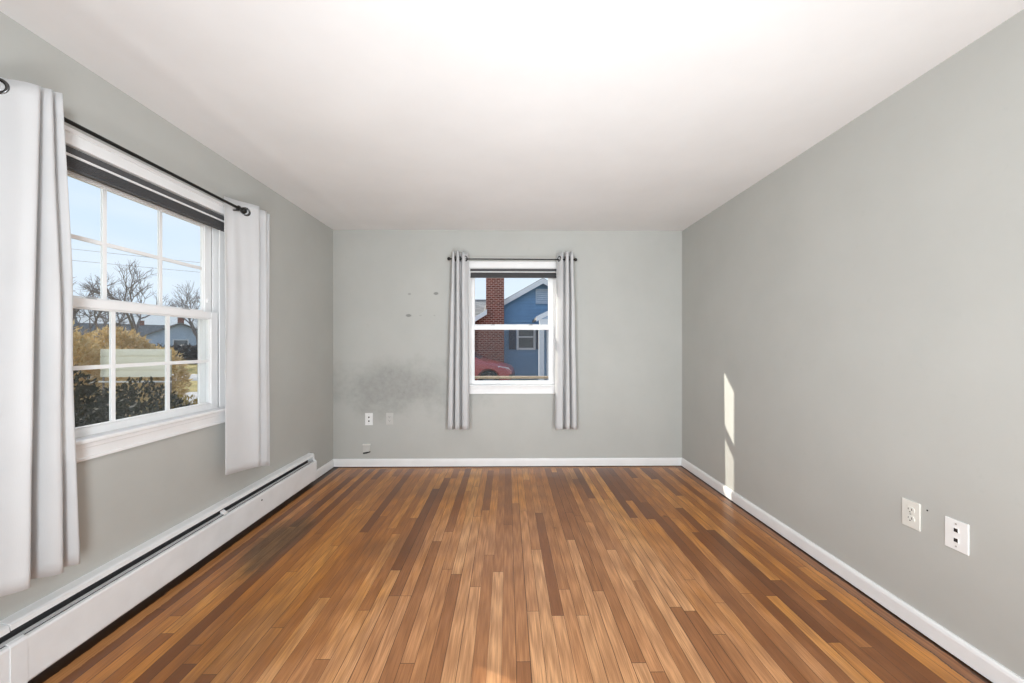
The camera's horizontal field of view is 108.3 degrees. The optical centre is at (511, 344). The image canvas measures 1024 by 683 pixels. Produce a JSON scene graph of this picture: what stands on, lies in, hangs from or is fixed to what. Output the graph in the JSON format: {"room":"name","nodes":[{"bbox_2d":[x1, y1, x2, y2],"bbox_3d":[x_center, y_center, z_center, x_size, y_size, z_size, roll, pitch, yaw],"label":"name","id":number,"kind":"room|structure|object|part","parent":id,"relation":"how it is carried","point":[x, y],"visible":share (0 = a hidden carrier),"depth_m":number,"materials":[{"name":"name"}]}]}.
{"room":"empty living room","nodes":[
{"label":"empty living room","id":0,"kind":"room"},
{"bbox_2d":[0,11,332,620],"bbox_3d":[-1.884,0.040,0.693,0.160,2.440,6.230,0,0,-1],"label":"wall","id":1,"kind":"structure","parent":0,"point":[127,498],"depth_m":2.08,"materials":[{"name":"grey paint"}]},
{"bbox_2d":[64,125,224,462],"bbox_3d":[-1.891,-0.196,1.868,0.235,1.371,1.240,0,0,-1],"label":"window","id":2,"kind":"structure","parent":1,"relation":"in","point":[96,440],"depth_m":1.95,"materials":[{"name":"white plastic"}]},
{"bbox_2d":[71,189,201,304],"bbox_3d":[-1.903,-0.468,1.863,0.012,0.511,0.822,0,0,-1],"label":"window sash","id":3,"kind":"object","parent":2,"relation":"attached to","point":[103,243],"depth_m":1.85,"materials":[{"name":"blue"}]},
{"bbox_3d":[-1.903,-0.481,1.863,0.030,0.632,0.940,0,0,-1],"label":"sash","id":4,"kind":"part","parent":2,"relation":"part of","materials":[{"name":"white plastic"}]},
{"bbox_2d":[73,312,208,420],"bbox_3d":[-1.863,0.101,1.863,0.012,0.508,0.822,0,0,-1],"label":"grille","id":5,"kind":"object","parent":2,"relation":"attached to","point":[112,365],"depth_m":1.91,"materials":[{"name":"white plastic"}]},
{"bbox_3d":[-1.806,-0.233,1.869,0.024,1.296,1.192,0,0,-1],"label":"casing","id":6,"kind":"part","parent":2,"relation":"part of","materials":[{"name":"white paint"}]},
{"bbox_2d":[66,145,223,231],"bbox_3d":[-1.832,-0.766,1.870,0.029,0.093,1.048,0,0,-1],"label":"roller shade","id":7,"kind":"object","parent":2,"relation":"attached to","point":[78,162],"visible":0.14,"depth_m":1.79,"materials":[{"name":"grey fabric"}]},
{"bbox_3d":[-1.863,0.099,1.863,0.030,0.597,0.940,0,0,-1],"label":"sash","id":8,"kind":"part","parent":2,"relation":"part of","materials":[{"name":"white plastic"}]},
{"bbox_3d":[-1.802,0.405,1.869,0.057,0.020,1.240,0,0,-1],"label":"sill","id":9,"kind":"part","parent":2,"relation":"part of","materials":[{"name":"white paint"}]},
{"bbox_3d":[-1.942,0.091,1.862,0.012,0.612,0.940,0,0,-1],"label":"screen frame","id":10,"kind":"part","parent":2,"relation":"part of","materials":[{"name":"white plastic"}]},
{"bbox_3d":[-1.978,-0.200,1.867,0.040,1.330,1.160,0,0,-1],"label":"exterior casing","id":11,"kind":"part","parent":2,"relation":"part of","materials":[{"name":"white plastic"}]},
{"bbox_2d":[64,117,246,213],"bbox_3d":[-1.762,-0.865,1.624,0.106,0.051,1.582,0,0,-1],"label":"curtain rod","id":12,"kind":"object","parent":1,"relation":"attached to","point":[243,210],"visible":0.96,"depth_m":1.75,"materials":[{"name":"black metal"}]},
{"bbox_2d":[0,77,79,596],"bbox_3d":[-1.718,-0.045,1.157,0.158,1.800,0.592,0,0,-1],"label":"curtain","id":13,"kind":"object","parent":12,"relation":"hanging from","point":[39,521],"visible":1,"depth_m":1.28,"materials":[{"name":"grey fabric"}]},
{"bbox_2d":[224,196,269,474],"bbox_3d":[-1.744,-0.033,2.437,0.122,1.784,0.384,0,0,-1],"label":"curtain","id":14,"kind":"object","parent":12,"relation":"hanging from","point":[246,236],"visible":0.97,"depth_m":2.40,"materials":[{"name":"grey fabric"}]},
{"bbox_2d":[0,453,316,682],"bbox_3d":[-1.772,1.108,1.062,0.074,0.264,4.567,0,0,-1],"label":"baseboard heater","id":15,"kind":"object","parent":1,"relation":"attached to","point":[38,635],"visible":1,"depth_m":1.69,"materials":[{"name":"white metal"}]},
{"bbox_3d":[-1.772,1.110,0.039,0.049,0.260,2.520,0,0,-1],"label":"panel","id":16,"kind":"part","parent":15,"relation":"part of","materials":[{"name":"white metal"}]},
{"bbox_2d":[314,459,333,480],"bbox_3d":[-1.831,1.216,3.588,0.016,0.077,0.409,0,0,-1],"label":"baseboard","id":17,"kind":"structure","parent":1,"relation":"attached to","point":[326,467],"depth_m":3.62,"materials":[{"name":"white paint"}]},
{"bbox_2d":[333,230,681,466],"bbox_3d":[-0.036,0.040,3.910,3.932,2.440,0.160,0,0,-1],"label":"wall","id":18,"kind":"structure","parent":0,"point":[392,288],"depth_m":3.83,"materials":[{"name":"grey paint"}]},
{"bbox_2d":[363,444,370,453],"bbox_3d":[-1.493,1.074,3.802,0.078,0.104,0.021,0,0,-1],"label":"phone jack","id":19,"kind":"object","parent":18,"relation":"attached to","point":[366,447],"visible":1,"depth_m":3.80,"materials":[{"name":"beige plastic"}]},
{"bbox_2d":[365,413,372,424],"bbox_3d":[-1.472,0.768,3.808,0.078,0.125,0.008,0,0,-1],"label":"wall plate","id":20,"kind":"object","parent":18,"relation":"attached to","point":[368,416],"visible":1,"depth_m":3.81,"materials":[{"name":"white plastic"}]},
{"bbox_2d":[386,413,392,424],"bbox_3d":[-1.260,0.765,3.811,0.075,0.122,0.009,0,0,-1],"label":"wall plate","id":21,"kind":"object","parent":18,"relation":"attached to","point":[389,416],"visible":1,"depth_m":3.81,"materials":[{"name":"white plastic"}]},
{"bbox_2d":[333,458,681,466],"bbox_3d":[-0.035,1.216,3.822,3.612,0.077,0.016,0,0,-1],"label":"baseboard","id":22,"kind":"structure","parent":18,"relation":"attached to","point":[431,461],"depth_m":3.81,"materials":[{"name":"white paint"}]},
{"bbox_2d":[447,257,576,260],"bbox_3d":[0.004,-0.855,3.772,1.314,0.049,0.117,0,0,-1],"label":"curtain rod","id":23,"kind":"object","parent":18,"relation":"attached to","point":[448,258],"visible":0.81,"depth_m":3.72,"materials":[{"name":"black metal"}]},
{"bbox_2d":[448,251,469,429],"bbox_3d":[-0.537,-0.041,3.723,0.219,1.778,0.106,0,0,-1],"label":"curtain","id":24,"kind":"object","parent":23,"relation":"hanging from","point":[458,391],"visible":1,"depth_m":3.69,"materials":[{"name":"grey fabric"}]},
{"bbox_3d":[0.004,-0.860,3.730,1.233,0.017,0.013,0,0,-1],"label":"rod","id":25,"kind":"part","parent":23,"relation":"part of","materials":[{"name":"black metal"}]},
{"bbox_2d":[555,252,576,429],"bbox_3d":[0.545,-0.038,3.735,0.226,1.777,0.106,0,0,-1],"label":"curtain","id":26,"kind":"object","parent":23,"relation":"hanging from","point":[565,355],"visible":1,"depth_m":3.70,"materials":[{"name":"grey fabric"}]},
{"bbox_2d":[469,261,556,393],"bbox_3d":[0.014,-0.173,3.903,1.090,1.366,0.235,0,0,-1],"label":"window","id":27,"kind":"structure","parent":18,"relation":"in","point":[475,386],"depth_m":3.86,"materials":[{"name":"white plastic"}]},
{"bbox_3d":[0.015,0.425,3.814,1.090,0.020,0.057,0,0,-1],"label":"sill","id":28,"kind":"part","parent":27,"relation":"part of","materials":[{"name":"white paint"}]},
{"bbox_3d":[-0.005,-0.469,3.915,0.892,0.607,0.030,0,0,-1],"label":"sash","id":29,"kind":"part","parent":27,"relation":"part of","materials":[{"name":"white plastic"}]},
{"bbox_3d":[-0.004,0.108,3.875,0.892,0.617,0.030,0,0,-1],"label":"sash","id":30,"kind":"part","parent":27,"relation":"part of","materials":[{"name":"white plastic"}]},
{"bbox_2d":[470,269,555,277],"bbox_3d":[0.016,-0.739,3.844,0.898,0.093,0.029,0,0,-1],"label":"roller shade","id":31,"kind":"object","parent":27,"relation":"attached to","point":[475,273],"visible":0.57,"depth_m":3.83,"materials":[{"name":"grey fabric"}]},
{"bbox_3d":[0.016,-0.751,3.840,0.894,0.010,0.021,0,0,-1],"label":"white rail","id":32,"kind":"part","parent":31,"relation":"part of","materials":[{"name":"white plastic"}]},
{"bbox_3d":[0.016,-0.697,3.841,0.898,0.010,0.023,0,0,-1],"label":"rail","id":33,"kind":"part","parent":31,"relation":"part of","materials":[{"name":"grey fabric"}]},
{"bbox_3d":[0.015,-0.210,3.818,1.042,1.291,0.024,0,0,-1],"label":"casing","id":34,"kind":"part","parent":27,"relation":"part of","materials":[{"name":"white paint"}]},
{"bbox_2d":[28,466,992,682],"bbox_3d":[0.002,1.310,0.715,3.932,0.100,6.550,0,0,-1],"label":"floor","id":35,"kind":"structure","parent":0,"point":[441,574],"depth_m":1.84,"materials":[{"name":"brown wood"}]},
{"bbox_2d":[0,0,1023,230],"bbox_3d":[0.002,-1.240,0.715,3.932,0.120,6.550,0,0,-1],"label":"ceiling","id":36,"kind":"structure","parent":0,"point":[510,115],"depth_m":1.68,"materials":[{"name":"white paint"}]},
{"bbox_2d":[682,9,1023,678],"bbox_3d":[1.887,0.040,0.738,0.160,2.440,6.230,0,0,-1],"label":"wall","id":37,"kind":"structure","parent":0,"point":[853,316],"depth_m":1.75,"materials":[{"name":"grey paint"}]},
{"bbox_2d":[681,458,1023,682],"bbox_3d":[1.800,1.216,0.729,0.016,0.077,6.214,0,0,-1],"label":"baseboard","id":38,"kind":"structure","parent":37,"relation":"attached to","point":[983,664],"depth_m":1.77,"materials":[{"name":"white paint"}]},
{"bbox_2d":[902,497,920,530],"bbox_3d":[1.792,0.762,1.662,0.009,0.121,0.075,0,0,-1],"label":"power outlet","id":39,"kind":"object","parent":37,"relation":"attached to","point":[911,510],"visible":1,"depth_m":1.66,"materials":[{"name":"beige plastic"}]},
{"bbox_2d":[906,514,914,522],"bbox_3d":[1.790,0.781,1.662,0.004,0.027,0.035,0,0,-1],"label":"receptacle","id":40,"kind":"object","parent":39,"relation":"attached to","point":[910,518],"depth_m":1.66,"materials":[{"name":"beige plastic"}]},
{"bbox_2d":[906,506,914,513],"bbox_3d":[1.790,0.743,1.662,0.004,0.027,0.035,0,0,-1],"label":"receptacle","id":41,"kind":"object","parent":39,"relation":"attached to","point":[909,509],"depth_m":1.66,"materials":[{"name":"beige plastic"}]},
{"bbox_2d":[945,516,968,555],"bbox_3d":[1.794,0.770,1.494,0.008,0.122,0.080,0,0,-1],"label":"wall plate","id":42,"kind":"object","parent":37,"relation":"attached to","point":[956,532],"visible":1,"depth_m":1.49,"materials":[{"name":"white plastic"}]},
{"label":"outside","id":43,"kind":"structure","parent":0,"visible":0},
{"bbox_3d":[1.369,1.754,11.017,15.000,0.112,12.800,0,0,-1],"label":"driveway","id":44,"kind":"object","parent":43,"visible":0},
{"bbox_2d":[475,352,514,379],"bbox_3d":[-2.375,0.884,14.735,4.954,1.628,2.511,0,0,4],"label":"car","id":45,"kind":"object","parent":44,"relation":"on","point":[484,366],"visible":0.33,"depth_m":13.70,"materials":[{"name":"red paint"}]},
{"bbox_2d":[532,311,547,379],"bbox_3d":[2.704,-0.136,16.233,3.500,3.691,2.900,0,0,-1],"label":"porch","id":46,"kind":"object","parent":44,"relation":"on","point":[539,317],"visible":0.03,"depth_m":14.82,"materials":[{"name":"grey"}]},
{"bbox_3d":[2.721,-1.451,14.808,3.500,1.060,0.050,0,0,-1],"label":"rake trim","id":47,"kind":"part","parent":46,"relation":"part of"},
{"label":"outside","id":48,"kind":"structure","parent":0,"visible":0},
{"bbox_2d":[164,364,196,391],"bbox_3d":[-30.712,1.810,59.639,220.000,0.200,200.000,0,0,-1],"label":"lawn","id":49,"kind":"structure","parent":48,"point":[192,368],"depth_m":17.10,"materials":[{"name":"plant"}]},
{"bbox_2d":[73,317,77,337],"bbox_3d":[-52.455,-1.040,37.879,7.800,5.500,10.300,0,0,41],"label":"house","id":50,"kind":"structure","parent":49,"relation":"on","point":[76,323],"depth_m":40.75,"materials":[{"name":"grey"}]},
{"bbox_2d":[73,275,122,319],"bbox_3d":[-32.534,-2.264,26.965,4.939,7.956,4.108,0,0,-12],"label":"bare tree","id":51,"kind":"object","parent":49,"relation":"on","point":[112,283],"visible":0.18,"depth_m":28.01,"materials":[{"name":"grey plant"}]},
{"bbox_2d":[73,291,130,342],"bbox_3d":[-24.191,-0.665,21.060,3.125,4.760,3.471,0,0,37],"label":"bare tree","id":52,"kind":"object","parent":49,"relation":"on","point":[90,312],"visible":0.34,"depth_m":21.22,"materials":[{"name":"grey plant"}]},
{"bbox_2d":[77,292,138,329],"bbox_3d":[-44.499,-2.212,41.243,6.647,7.878,5.415,0,0,-13],"label":"bare tree","id":53,"kind":"object","parent":49,"relation":"on","point":[84,312],"visible":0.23,"depth_m":40.52,"materials":[{"name":"grey plant"}]},
{"bbox_2d":[73,320,153,415],"bbox_3d":[-8.236,0.590,6.236,3.167,2.258,1.774,0,0,-21],"label":"shrub","id":54,"kind":"object","parent":49,"relation":"on","point":[88,356],"visible":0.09,"depth_m":6.53,"materials":[{"name":"yellow plant"}]},
{"bbox_2d":[73,363,154,427],"bbox_3d":[-2.777,0.876,2.020,1.048,1.685,1.520,0,0,-1],"label":"shrub","id":55,"kind":"object","parent":49,"relation":"on","point":[82,391],"visible":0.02,"depth_m":2.31,"materials":[{"name":"green plant"}]},
{"bbox_2d":[76,321,164,346],"bbox_3d":[-66.757,-1.240,63.210,8.800,5.900,11.800,0,0,44],"label":"house","id":56,"kind":"structure","parent":49,"relation":"on","point":[143,329],"depth_m":63.16,"materials":[{"name":"grey"}]},
{"bbox_2d":[76,260,177,346],"bbox_3d":[-31.393,-2.598,29.834,4.898,8.635,7.383,0,0,-1],"label":"bare tree","id":57,"kind":"object","parent":49,"relation":"on","point":[133,325],"visible":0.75,"depth_m":29.74,"materials":[{"name":"grey plant"}]},
{"bbox_2d":[75,376,192,424],"bbox_3d":[-3.228,0.982,2.807,1.535,1.473,1.050,0,0,-39],"label":"shrub","id":58,"kind":"object","parent":49,"relation":"on","point":[124,386],"visible":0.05,"depth_m":2.98,"materials":[{"name":"green plant"}]},
{"bbox_2d":[76,324,192,416],"bbox_3d":[-9.245,0.603,8.445,3.170,2.219,1.802,0,0,-1],"label":"shrub","id":59,"kind":"object","parent":49,"relation":"on","point":[122,338],"visible":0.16,"depth_m":8.57,"materials":[{"name":"yellow plant"}]},
{"bbox_2d":[98,349,171,408],"bbox_3d":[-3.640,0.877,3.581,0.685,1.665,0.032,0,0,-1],"label":"bench","id":60,"kind":"object","parent":49,"relation":"on","point":[123,356],"visible":0.7,"depth_m":3.57,"materials":[{"name":"grey pale cream-green vinyl"}]},
{"bbox_3d":[-3.640,0.360,3.575,0.685,0.013,0.020,0,0,-1],"label":"rail","id":61,"kind":"part","parent":60,"relation":"part of","materials":[{"name":"white wood"}]},
{"bbox_2d":[141,317,196,352],"bbox_3d":[-42.062,-0.790,47.003,8.300,5.000,9.800,0,0,-42],"label":"house","id":62,"kind":"structure","parent":49,"relation":"on","point":[180,333],"depth_m":43.39,"materials":[{"name":"blue"}]},
{"bbox_3d":[-39.040,0.010,43.608,1.200,1.000,0.030,0,0,-42],"label":"pane","id":63,"kind":"part","parent":62,"relation":"part of","materials":[{"name":"black glass"}]},
{"bbox_2d":[153,343,196,363],"bbox_3d":[-29.105,0.763,32.633,9.494,1.916,1.955,0,0,-1],"label":"hedge","id":64,"kind":"object","parent":49,"relation":"on","point":[190,352],"visible":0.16,"depth_m":32.28,"materials":[{"name":"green plant"}]},
{"bbox_2d":[155,394,196,410],"bbox_3d":[-3.472,1.121,3.914,0.926,1.193,0.858,0,0,-1],"label":"shrub","id":65,"kind":"object","parent":49,"relation":"on","point":[186,401],"visible":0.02,"depth_m":3.92,"materials":[{"name":"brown plant"}]},
{"bbox_2d":[475,278,547,379],"bbox_3d":[-0.450,-1.375,21.006,13.600,6.170,8.380,0,0,-1],"label":"house","id":66,"kind":"structure","parent":49,"relation":"on","point":[519,349],"depth_m":17.96,"materials":[{"name":"blue siding"},{"name":"grey shingle"},{"name":"red brick"}]},
{"bbox_2d":[509,330,515,348],"bbox_3d":[0.022,-0.365,17.956,0.340,1.200,0.050,0,0,-1],"label":"shutter","id":67,"kind":"object","parent":66,"relation":"hanging from","point":[512,333],"depth_m":17.95,"materials":[{"name":"black wood"}]},
{"bbox_3d":[0.681,-0.365,18.006,0.720,1.050,0.023,0,0,-1],"label":"pane","id":68,"kind":"part","parent":66,"relation":"part of","materials":[{"name":"grey glass"}]},
{"bbox_3d":[1.339,-1.590,17.697,10.100,3.159,0.040,0,0,-1],"label":"rake trim","id":69,"kind":"part","parent":66,"relation":"part of","materials":[{"name":"wood"}]},
{"bbox_2d":[536,330,538,348],"bbox_3d":[1.342,-0.365,17.972,0.340,1.200,0.050,0,0,-1],"label":"shutter","id":70,"kind":"object","parent":66,"relation":"hanging from","point":[537,331],"depth_m":17.96,"materials":[{"name":"wood"}]},
{"bbox_2d":[536,289,547,303],"bbox_3d":[1.481,-2.338,17.994,0.660,0.720,0.070,0,0,-1],"label":"vent","id":71,"kind":"object","parent":66,"relation":"attached to","point":[541,294],"depth_m":17.99,"materials":[{"name":"blue"}]},
{"bbox_2d":[475,376,547,378],"bbox_3d":[0.096,1.049,4.527,2.900,1.322,0.090,0,0,-1],"label":"wooden railing","id":72,"kind":"object","parent":49,"relation":"on","point":[476,377],"visible":0.05,"depth_m":4.48,"materials":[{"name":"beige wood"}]},
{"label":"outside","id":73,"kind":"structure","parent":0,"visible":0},
{"bbox_2d":[73,260,192,271],"bbox_3d":[-24.391,-6.342,32.712,47.708,0.516,0.024,0,0,-34],"label":"power line","id":74,"kind":"object","parent":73,"point":[73,260],"visible":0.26,"depth_m":29.06,"materials":[{"name":"black metal"}]},
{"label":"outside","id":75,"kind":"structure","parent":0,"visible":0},
{"bbox_2d":[172,374,196,380],"bbox_3d":[-37.330,1.753,19.107,45.800,0.114,3.900,0,0,-1],"label":"sidewalk","id":76,"kind":"structure","parent":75,"point":[192,376],"depth_m":19.02,"materials":[{"name":"concrete"}]},
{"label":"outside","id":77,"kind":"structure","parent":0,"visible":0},
{"bbox_3d":[-62.536,1.753,36.258,95.800,0.114,8.000,0,0,-1],"label":"street","id":78,"kind":"object","parent":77,"visible":0},
{"bbox_2d":[166,281,199,342],"bbox_3d":[-31.169,-2.347,37.060,6.830,8.148,5.346,0,0,40],"label":"bare tree","id":79,"kind":"object","parent":78,"relation":"on","point":[194,331],"visible":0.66,"depth_m":36.13,"materials":[{"name":"grey plant"}]},
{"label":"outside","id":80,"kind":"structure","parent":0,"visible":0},
{"bbox_2d":[162,392,196,404],"bbox_3d":[-10.634,1.754,11.224,9.000,0.112,4.100,0,0,-1],"label":"walkway","id":81,"kind":"structure","parent":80,"point":[189,394],"depth_m":12.32,"materials":[{"name":"concrete"}]}
]}

